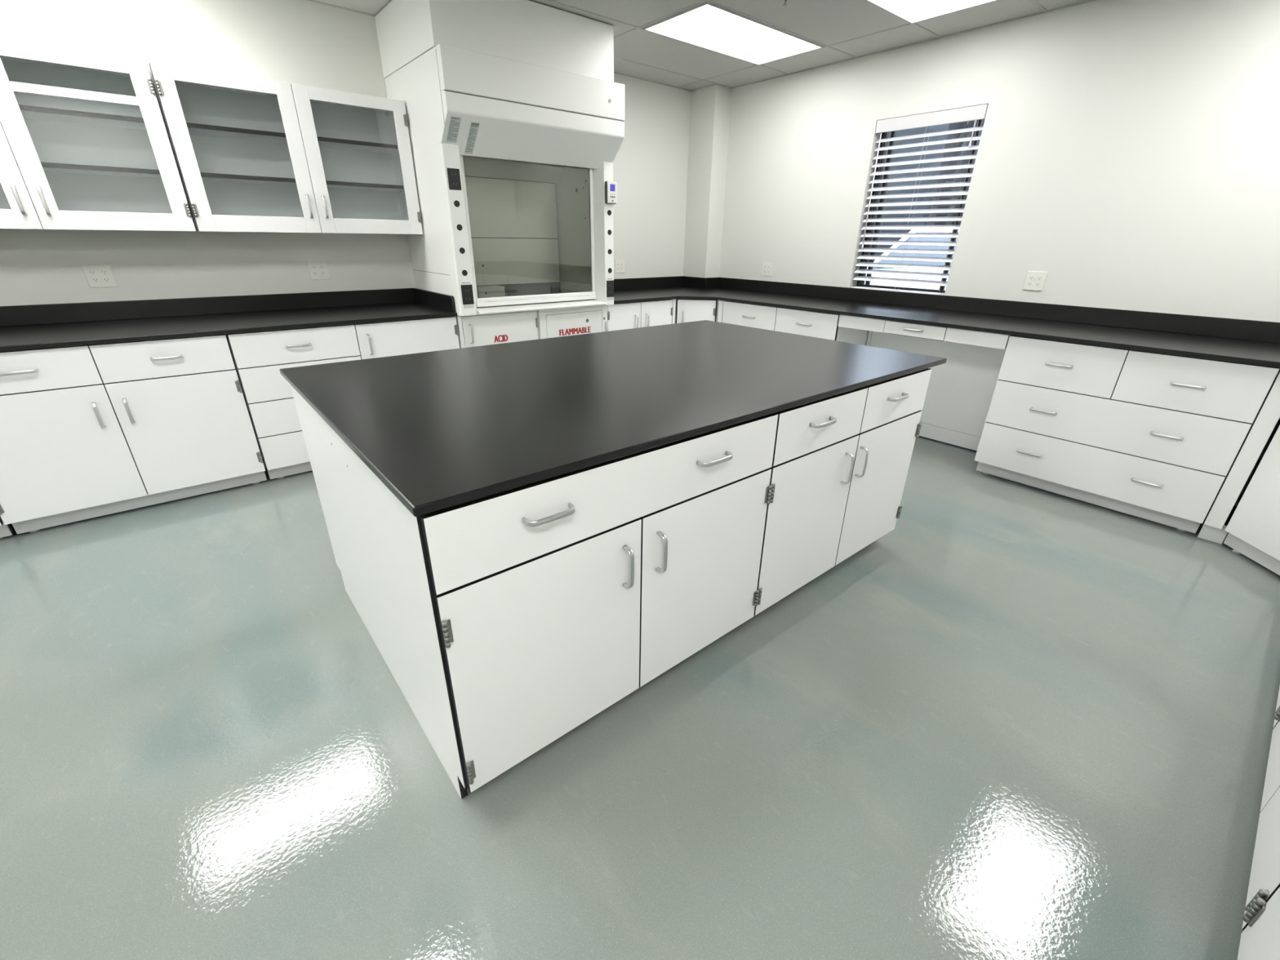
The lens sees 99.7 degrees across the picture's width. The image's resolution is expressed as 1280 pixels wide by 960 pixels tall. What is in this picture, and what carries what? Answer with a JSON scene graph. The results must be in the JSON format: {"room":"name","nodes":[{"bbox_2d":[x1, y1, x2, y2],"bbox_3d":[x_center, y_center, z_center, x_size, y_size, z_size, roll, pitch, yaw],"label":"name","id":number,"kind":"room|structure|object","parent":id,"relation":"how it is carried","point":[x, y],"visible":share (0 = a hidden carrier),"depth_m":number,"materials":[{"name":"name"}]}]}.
{"room":"science laboratory","nodes":[
{"label":"science laboratory","id":0,"kind":"room"},
{"bbox_2d":[0,0,690,306],"bbox_3d":[-3.439,-1.201,2.725,10.808,2.641,0.180,-18,30,-36],"label":"wall","id":1,"kind":"structure","parent":0,"point":[304,42],"depth_m":3.24,"materials":[{"name":"white paint"}]},
{"bbox_2d":[0,38,196,231],"bbox_3d":[-2.988,-1.601,2.547,1.219,0.758,0.383,-18,30,-36],"label":"upper cabinet","id":2,"kind":"object","parent":1,"relation":"attached to","point":[85,144],"visible":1,"depth_m":2.73,"materials":[{"name":"white"}]},
{"bbox_2d":[21,110,146,130],"bbox_3d":[-3.011,-1.732,2.521,1.181,0.020,0.286,-18,30,-36],"label":"shelf","id":3,"kind":"object","parent":2,"relation":"attached to","point":[67,118],"depth_m":2.70,"materials":[{"name":"white"}]},
{"bbox_2d":[17,165,161,177],"bbox_3d":[-3.014,-1.524,2.614,1.181,0.020,0.286,-18,30,-36],"label":"shelf","id":4,"kind":"object","parent":2,"relation":"attached to","point":[79,171],"depth_m":2.78,"materials":[{"name":"white"}]},
{"bbox_2d":[81,264,117,287],"bbox_3d":[-3.013,-1.138,3.009,0.116,0.118,0.008,-18,30,-36],"label":"wall outlet","id":5,"kind":"object","parent":1,"relation":"attached to","point":[96,275],"visible":1,"depth_m":3.01,"materials":[{"name":"white plastic"}]},
{"bbox_2d":[88,270,97,275],"bbox_3d":[-3.028,-1.149,2.986,0.033,0.025,0.002,-18,30,-36],"label":"receptacle","id":6,"kind":"object","parent":5,"relation":"attached to","point":[90,272],"depth_m":2.99,"materials":[{"name":"grey plastic"}]},
{"bbox_2d":[91,277,99,282],"bbox_3d":[-3.029,-1.113,3.002,0.033,0.025,0.002,-18,30,-36],"label":"receptacle","id":7,"kind":"object","parent":5,"relation":"attached to","point":[93,279],"depth_m":3.00,"materials":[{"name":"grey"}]},
{"bbox_2d":[99,269,107,274],"bbox_3d":[-2.993,-1.161,3.013,0.033,0.025,0.002,-18,30,-36],"label":"receptacle","id":8,"kind":"object","parent":5,"relation":"attached to","point":[101,271],"depth_m":3.01,"materials":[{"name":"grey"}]},
{"bbox_2d":[102,276,111,281],"bbox_3d":[-2.994,-1.125,3.029,0.033,0.025,0.002,-18,30,-36],"label":"receptacle","id":9,"kind":"object","parent":5,"relation":"attached to","point":[104,278],"depth_m":3.03,"materials":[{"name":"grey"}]},
{"bbox_2d":[0,288,415,327],"bbox_3d":[-3.005,-0.967,3.084,3.378,0.102,0.020,-18,30,-36],"label":"backsplash","id":10,"kind":"structure","parent":1,"relation":"attached to","point":[68,313],"depth_m":3.27,"materials":[{"name":"black stone"}]},
{"bbox_2d":[148,61,422,234],"bbox_3d":[-2.041,-1.913,3.269,1.226,0.758,0.383,-18,30,-36],"label":"upper cabinet","id":11,"kind":"object","parent":1,"relation":"attached to","point":[251,154],"visible":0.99,"depth_m":3.22,"materials":[{"name":"white metal"}]},
{"bbox_2d":[187,127,398,154],"bbox_3d":[-2.064,-2.044,3.243,1.188,0.020,0.286,-18,30,-36],"label":"shelf","id":12,"kind":"object","parent":11,"relation":"attached to","point":[230,135],"depth_m":3.21,"materials":[{"name":"white"}]},
{"bbox_2d":[201,177,404,191],"bbox_3d":[-2.067,-1.836,3.336,1.188,0.020,0.286,-18,30,-36],"label":"shelf","id":13,"kind":"object","parent":11,"relation":"attached to","point":[254,182],"depth_m":3.32,"materials":[{"name":"white"}]},
{"bbox_2d":[306,260,329,279],"bbox_3d":[-2.173,-1.418,3.647,0.116,0.118,0.008,-18,30,-36],"label":"wall outlet","id":14,"kind":"object","parent":1,"relation":"attached to","point":[317,269],"visible":1,"depth_m":3.65,"materials":[{"name":"white plastic"}]},
{"bbox_2d":[311,265,316,269],"bbox_3d":[-2.189,-1.429,3.624,0.033,0.025,0.002,-18,30,-36],"label":"receptacle","id":15,"kind":"object","parent":14,"relation":"attached to","point":[313,267],"depth_m":3.62,"materials":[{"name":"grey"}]},
{"bbox_2d":[312,271,318,275],"bbox_3d":[-2.190,-1.394,3.640,0.033,0.025,0.002,-18,30,-36],"label":"receptacle","id":16,"kind":"object","parent":14,"relation":"attached to","point":[314,273],"depth_m":3.64,"materials":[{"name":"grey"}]},
{"bbox_2d":[320,271,325,275],"bbox_3d":[-2.154,-1.405,3.667,0.033,0.025,0.002,-18,30,-36],"label":"receptacle","id":17,"kind":"object","parent":14,"relation":"attached to","point":[322,273],"depth_m":3.67,"materials":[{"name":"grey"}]},
{"bbox_2d":[614,259,624,272],"bbox_3d":[-0.192,-2.047,5.170,0.116,0.118,0.008,-18,30,-36],"label":"wall outlet","id":18,"kind":"object","parent":1,"relation":"attached to","point":[619,264],"visible":1,"depth_m":5.16,"materials":[{"name":"white plastic"}]},
{"bbox_2d":[613,275,683,290],"bbox_3d":[-0.128,-1.916,5.278,1.532,0.102,0.020,-18,30,-36],"label":"backsplash","id":19,"kind":"structure","parent":1,"relation":"attached to","point":[677,281],"depth_m":5.42,"materials":[{"name":"black stone"}]},
{"bbox_2d":[682,275,706,288],"bbox_3d":[0.564,-2.053,5.601,0.020,0.102,0.324,-18,30,-36],"label":"backsplash","id":20,"kind":"structure","parent":1,"relation":"attached to","point":[691,282],"depth_m":5.58,"materials":[{"name":"black stone"}]},
{"bbox_2d":[306,0,1096,91],"bbox_3d":[-1.626,-1.496,0.220,10.408,0.006,5.446,-18,30,-36],"label":"trim","id":21,"kind":"structure","parent":1,"relation":"attached to","point":[313,1],"depth_m":3.70,"materials":[{"name":"grey paint"}]},
{"bbox_2d":[390,0,1047,88],"bbox_3d":[-1.626,-1.498,0.219,10.408,0.004,5.446,-18,30,-36],"label":"grid","id":22,"kind":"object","parent":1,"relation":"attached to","point":[1033,2],"depth_m":3.53,"materials":[{"name":"grey paint"}]},
{"bbox_2d":[0,435,1279,959],"bbox_3d":[-1.658,0.965,1.326,10.808,0.120,5.846,-18,30,-36],"label":"floor","id":23,"kind":"structure","parent":0,"point":[1019,721],"depth_m":1.56,"materials":[{"name":"concrete"}]},
{"bbox_2d":[0,516,13,539],"bbox_3d":[-3.661,-0.079,2.357,1.062,0.890,0.765,-18,30,-36],"label":"base cabinet","id":24,"kind":"object","parent":23,"relation":"on","point":[5,530],"visible":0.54,"depth_m":2.63,"materials":[{"name":"white laminate"}]},
{"bbox_2d":[0,288,457,351],"bbox_3d":[-2.762,-0.841,2.837,3.398,0.124,0.757,-18,30,-36],"label":"countertop","id":25,"kind":"structure","parent":24,"relation":"on","point":[29,326],"depth_m":3.14,"materials":[{"name":"black stone"}]},
{"bbox_2d":[0,333,267,533],"bbox_3d":[-2.840,-0.350,2.984,1.060,0.890,0.765,-18,30,-36],"label":"base cabinet","id":26,"kind":"object","parent":23,"relation":"on","point":[87,431],"visible":0.99,"depth_m":2.72,"materials":[{"name":"white laminate"}]},
{"bbox_2d":[225,315,459,479],"bbox_3d":[-1.943,-0.646,3.668,1.258,0.890,0.765,-18,30,-36],"label":"base cabinet","id":27,"kind":"object","parent":23,"relation":"on","point":[258,357],"visible":0.45,"depth_m":3.18,"materials":[{"name":"white metal"}]},
{"bbox_2d":[454,310,538,348],"bbox_3d":[-1.211,-0.882,4.217,0.616,0.888,0.769,-18,30,-36],"label":"base cabinet","id":28,"kind":"object","parent":23,"relation":"on","point":[477,330],"visible":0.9,"depth_m":3.81,"materials":[{"name":"white metal"}]},
{"bbox_2d":[374,0,624,315],"bbox_3d":[-0.891,-2.139,3.803,1.274,1.742,0.962,-18,30,-36],"label":"fume hood","id":29,"kind":"object","parent":28,"relation":"on","point":[515,108],"visible":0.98,"depth_m":3.46,"materials":[{"name":"painted metal"},{"name":"glass"}]},
{"bbox_2d":[446,168,461,190],"bbox_3d":[-1.121,-1.815,3.257,0.076,0.114,0.004,-18,30,-36],"label":"outlet","id":30,"kind":"object","parent":29,"relation":"attached to","point":[453,175],"depth_m":3.25,"materials":[{"name":"grey plastic"}]},
{"bbox_2d":[460,284,474,304],"bbox_3d":[-1.128,-1.212,3.529,0.076,0.122,0.004,-18,30,-36],"label":"outlet","id":31,"kind":"object","parent":29,"relation":"attached to","point":[467,291],"depth_m":3.53,"materials":[{"name":"grey plastic"}]},
{"bbox_2d":[476,284,505,297],"bbox_3d":[-1.104,-1.359,3.961,0.205,0.118,0.091,-18,30,-36],"label":"carton","id":32,"kind":"object","parent":29,"relation":"in","point":[483,291],"visible":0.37,"depth_m":3.92,"materials":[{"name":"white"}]},
{"bbox_2d":[606,280,613,297],"bbox_3d":[-0.232,-1.494,4.218,0.071,0.123,0.004,-18,30,-36],"label":"outlet","id":33,"kind":"object","parent":29,"relation":"attached to","point":[610,283],"depth_m":4.21,"materials":[{"name":"grey plastic"}]},
{"bbox_2d":[606,181,617,203],"bbox_3d":[-0.210,-2.097,3.939,0.084,0.138,0.032,-18,30,-36],"label":"monitor","id":34,"kind":"object","parent":29,"relation":"on","point":[611,187],"depth_m":3.93,"materials":[{"name":"white plastic"}]},
{"bbox_2d":[290,385,777,799],"bbox_3d":[-0.420,0.121,2.005,1.118,0.891,1.386,-18,30,-36],"label":"base cabinet","id":35,"kind":"object","parent":23,"relation":"on","point":[560,597],"depth_m":1.43,"materials":[{"name":"white laminate"}]},
{"bbox_2d":[279,320,946,516],"bbox_3d":[-0.006,-0.468,2.210,2.313,0.022,1.466,-18,30,-36],"label":"countertop","id":36,"kind":"structure","parent":35,"relation":"on","point":[441,429],"depth_m":1.75,"materials":[{"name":"black stone"}]},
{"bbox_2d":[537,305,607,338],"bbox_3d":[-0.737,-1.043,4.589,0.626,0.888,0.750,-18,30,-36],"label":"base cabinet","id":37,"kind":"object","parent":23,"relation":"on","point":[565,322],"visible":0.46,"depth_m":4.18,"materials":[{"name":"white"}]},
{"bbox_2d":[607,298,675,331],"bbox_3d":[-0.200,-1.221,4.997,0.756,0.890,0.765,-18,30,-36],"label":"base cabinet","id":38,"kind":"object","parent":23,"relation":"on","point":[620,316],"visible":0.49,"depth_m":4.60,"materials":[{"name":"white laminate"}]},
{"bbox_2d":[675,298,719,323],"bbox_3d":[0.548,-1.406,5.431,0.969,0.890,0.979,-18,30,-36],"label":"base cabinet","id":39,"kind":"object","parent":23,"relation":"on","point":[686,310],"visible":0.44,"depth_m":4.82,"materials":[{"name":"white laminate"}]},
{"bbox_2d":[613,275,1279,367],"bbox_3d":[0.860,-0.787,2.822,3.886,0.124,5.440,-18,30,-36],"label":"countertop","id":40,"kind":"structure","parent":39,"relation":"on","point":[1231,340],"depth_m":3.53,"materials":[{"name":"black stone"}]},
{"bbox_2d":[717,300,868,345],"bbox_3d":[1.331,-1.083,4.735,0.764,0.890,1.190,-18,30,-36],"label":"base cabinet","id":41,"kind":"object","parent":23,"relation":"on","point":[820,325],"visible":0.27,"depth_m":4.27,"materials":[{"name":"white metal"}]},
{"bbox_2d":[754,368,932,615],"bbox_3d":[0.423,-0.156,2.647,1.064,0.890,1.384,-18,30,-36],"label":"base cabinet","id":42,"kind":"object","parent":23,"relation":"on","point":[841,462],"visible":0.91,"depth_m":2.09,"materials":[{"name":"white metal"}]},
{"bbox_2d":[837,314,1011,450],"bbox_3d":[1.976,-0.680,3.859,0.524,0.889,1.104,-18,30,-36],"label":"desk knee space","id":43,"kind":"object","parent":23,"relation":"on","point":[960,391],"visible":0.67,"depth_m":3.85,"materials":[{"name":"white laminate"}]},
{"bbox_2d":[974,334,1279,544],"bbox_3d":[2.799,-0.342,3.130,0.764,0.890,1.173,-18,30,-36],"label":"base cabinet","id":44,"kind":"object","parent":23,"relation":"on","point":[1152,436],"depth_m":2.85,"materials":[{"name":"white laminate"}]},
{"bbox_2d":[1223,424,1279,575],"bbox_3d":[3.386,0.028,2.324,0.977,0.890,0.970,-18,30,-36],"label":"base cabinet","id":45,"kind":"object","parent":23,"relation":"on","point":[1253,529],"visible":1,"depth_m":2.50,"materials":[{"name":"white metal"}]},
{"bbox_2d":[1237,887,1279,959],"bbox_3d":[1.162,0.822,0.494,0.775,0.890,0.765,-18,30,-36],"label":"base cabinet","id":46,"kind":"object","parent":23,"relation":"on","point":[1260,940],"visible":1,"depth_m":1.03,"materials":[{"name":"white laminate"}]},
{"bbox_2d":[1241,708,1279,930],"bbox_3d":[1.768,0.622,0.956,0.784,0.890,0.765,-18,30,-36],"label":"base cabinet","id":47,"kind":"object","parent":23,"relation":"on","point":[1264,877],"visible":0.84,"depth_m":1.22,"materials":[{"name":"white laminate"}]},
{"bbox_2d":[1273,685,1279,728],"bbox_3d":[2.576,0.355,1.573,1.302,0.890,0.765,-18,30,-36],"label":"base cabinet","id":48,"kind":"object","parent":23,"relation":"on","point":[1277,707],"visible":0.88,"depth_m":1.63,"materials":[{"name":"white laminate"}]},
{"bbox_2d":[314,0,1088,89],"bbox_3d":[-1.625,-1.553,0.194,10.808,0.120,5.846,-18,30,-36],"label":"ceiling","id":49,"kind":"structure","parent":0,"point":[826,22],"depth_m":3.50,"materials":[{"name":"tile"}]},
{"bbox_2d":[642,1,823,65],"bbox_3d":[0.663,-3.027,3.697,1.194,0.009,0.590,-18,30,-36],"label":"recessed light","id":50,"kind":"object","parent":49,"relation":"in","point":[707,25],"visible":1,"depth_m":3.63,"materials":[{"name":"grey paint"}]},
{"bbox_2d":[864,0,998,23],"bbox_3d":[1.416,-2.647,2.874,1.194,0.009,0.518,-18,30,-36],"label":"recessed light","id":51,"kind":"object","parent":49,"relation":"in","point":[912,11],"visible":1,"depth_m":3.16,"materials":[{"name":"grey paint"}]},
{"bbox_2d":[683,84,732,277],"bbox_3d":[0.646,-2.419,5.553,0.228,2.640,0.344,-18,30,-36],"label":"column","id":52,"kind":"structure","parent":0,"point":[710,106],"depth_m":5.22,"materials":[{"name":"white paint"}]},
{"bbox_2d":[719,0,1279,506],"bbox_3d":[2.438,-1.640,3.871,0.200,2.641,5.446,-18,30,-36],"label":"wall","id":53,"kind":"structure","parent":0,"point":[1128,154],"depth_m":3.30,"materials":[{"name":"white paint"}]},
{"bbox_2d":[706,277,719,288],"bbox_3d":[0.742,-2.030,5.556,0.188,0.102,0.020,-18,30,-36],"label":"backsplash","id":54,"kind":"structure","parent":53,"relation":"attached to","point":[711,282],"depth_m":5.54,"materials":[{"name":"black stone"}]},
{"bbox_2d":[761,262,773,275],"bbox_3d":[1.213,-2.008,5.140,0.008,0.118,0.116,-18,30,-36],"label":"wall outlet","id":55,"kind":"object","parent":53,"relation":"attached to","point":[766,267],"visible":1,"depth_m":5.14,"materials":[{"name":"white plastic"}]},
{"bbox_2d":[856,119,983,293],"bbox_3d":[2.135,-2.078,4.139,0.060,1.211,0.776,-18,30,-36],"label":"window","id":56,"kind":"structure","parent":53,"relation":"in","point":[886,135],"depth_m":4.25,"materials":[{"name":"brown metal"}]},
{"bbox_2d":[852,103,988,295],"bbox_3d":[2.059,-2.057,4.080,0.076,1.201,0.766,-18,30,-36],"label":"blind","id":57,"kind":"object","parent":56,"relation":"attached to","point":[977,112],"visible":0.85,"depth_m":4.05,"materials":[{"name":"grey plastic"}]},
{"bbox_2d":[718,277,1279,343],"bbox_3d":[2.443,-1.239,3.845,0.020,0.102,5.094,-18,30,-36],"label":"backsplash","id":58,"kind":"structure","parent":53,"relation":"attached to","point":[1232,328],"depth_m":3.57,"materials":[{"name":"black stone"}]},
{"bbox_2d":[1022,271,1048,290],"bbox_3d":[2.625,-1.323,3.586,0.008,0.118,0.116,-18,30,-36],"label":"wall outlet","id":59,"kind":"object","parent":53,"relation":"attached to","point":[1034,280],"visible":1,"depth_m":3.58,"materials":[{"name":"white plastic"}]},
{"bbox_2d":[1026,281,1032,285],"bbox_3d":[2.608,-1.312,3.608,0.002,0.025,0.033,-18,30,-36],"label":"receptacle","id":60,"kind":"object","parent":59,"relation":"attached to","point":[1028,283],"depth_m":3.61,"materials":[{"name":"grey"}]},
{"bbox_2d":[1028,275,1035,279],"bbox_3d":[2.608,-1.347,3.592,0.002,0.025,0.033,-18,30,-36],"label":"receptacle","id":61,"kind":"object","parent":59,"relation":"attached to","point":[1030,277],"depth_m":3.59,"materials":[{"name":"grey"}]},
{"bbox_2d":[1035,282,1040,286],"bbox_3d":[2.637,-1.297,3.576,0.002,0.025,0.033,-18,30,-36],"label":"receptacle","id":62,"kind":"object","parent":59,"relation":"attached to","point":[1037,284],"depth_m":3.58,"materials":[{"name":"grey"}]},
{"bbox_2d":[1036,275,1042,279],"bbox_3d":[2.638,-1.332,3.560,0.002,0.025,0.033,-18,30,-36],"label":"receptacle","id":63,"kind":"object","parent":59,"relation":"attached to","point":[1038,277],"depth_m":3.56,"materials":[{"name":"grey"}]},
{"label":"outside","id":64,"kind":"structure","parent":0,"visible":0},
{"bbox_3d":[11.883,-6.959,19.780,35.492,0.120,65.000,-18,30,-36],"label":"ground","id":65,"kind":"structure","parent":64,"visible":0},
{"bbox_2d":[864,229,959,289],"bbox_3d":[3.978,-2.531,7.462,4.450,1.713,2.140,-18,30,-36],"label":"car","id":66,"kind":"object","parent":65,"relation":"on","point":[913,231],"visible":0.05,"depth_m":7.23,"materials":[{"name":"silver metal"}]},
{"bbox_2d":[868,115,986,268],"bbox_3d":[10.961,-10.146,18.325,13.000,6.904,60.200,-18,30,-36],"label":"hill","id":67,"kind":"structure","parent":65,"relation":"on","point":[943,127],"depth_m":16.97,"materials":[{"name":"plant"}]},
{"bbox_2d":[928,120,977,225],"bbox_3d":[6.160,-7.865,10.028,0.814,9.418,0.866,10,26,20],"label":"bare tree","id":68,"kind":"object","parent":65,"relation":"on","point":[962,125],"visible":0.07,"depth_m":10.68,"materials":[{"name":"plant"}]},
{"bbox_2d":[946,119,984,225],"bbox_3d":[9.048,-9.690,14.332,0.809,9.300,0.877,-9,26,-21],"label":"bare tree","id":69,"kind":"object","parent":65,"relation":"on","point":[965,152],"visible":0.04,"depth_m":14.88,"materials":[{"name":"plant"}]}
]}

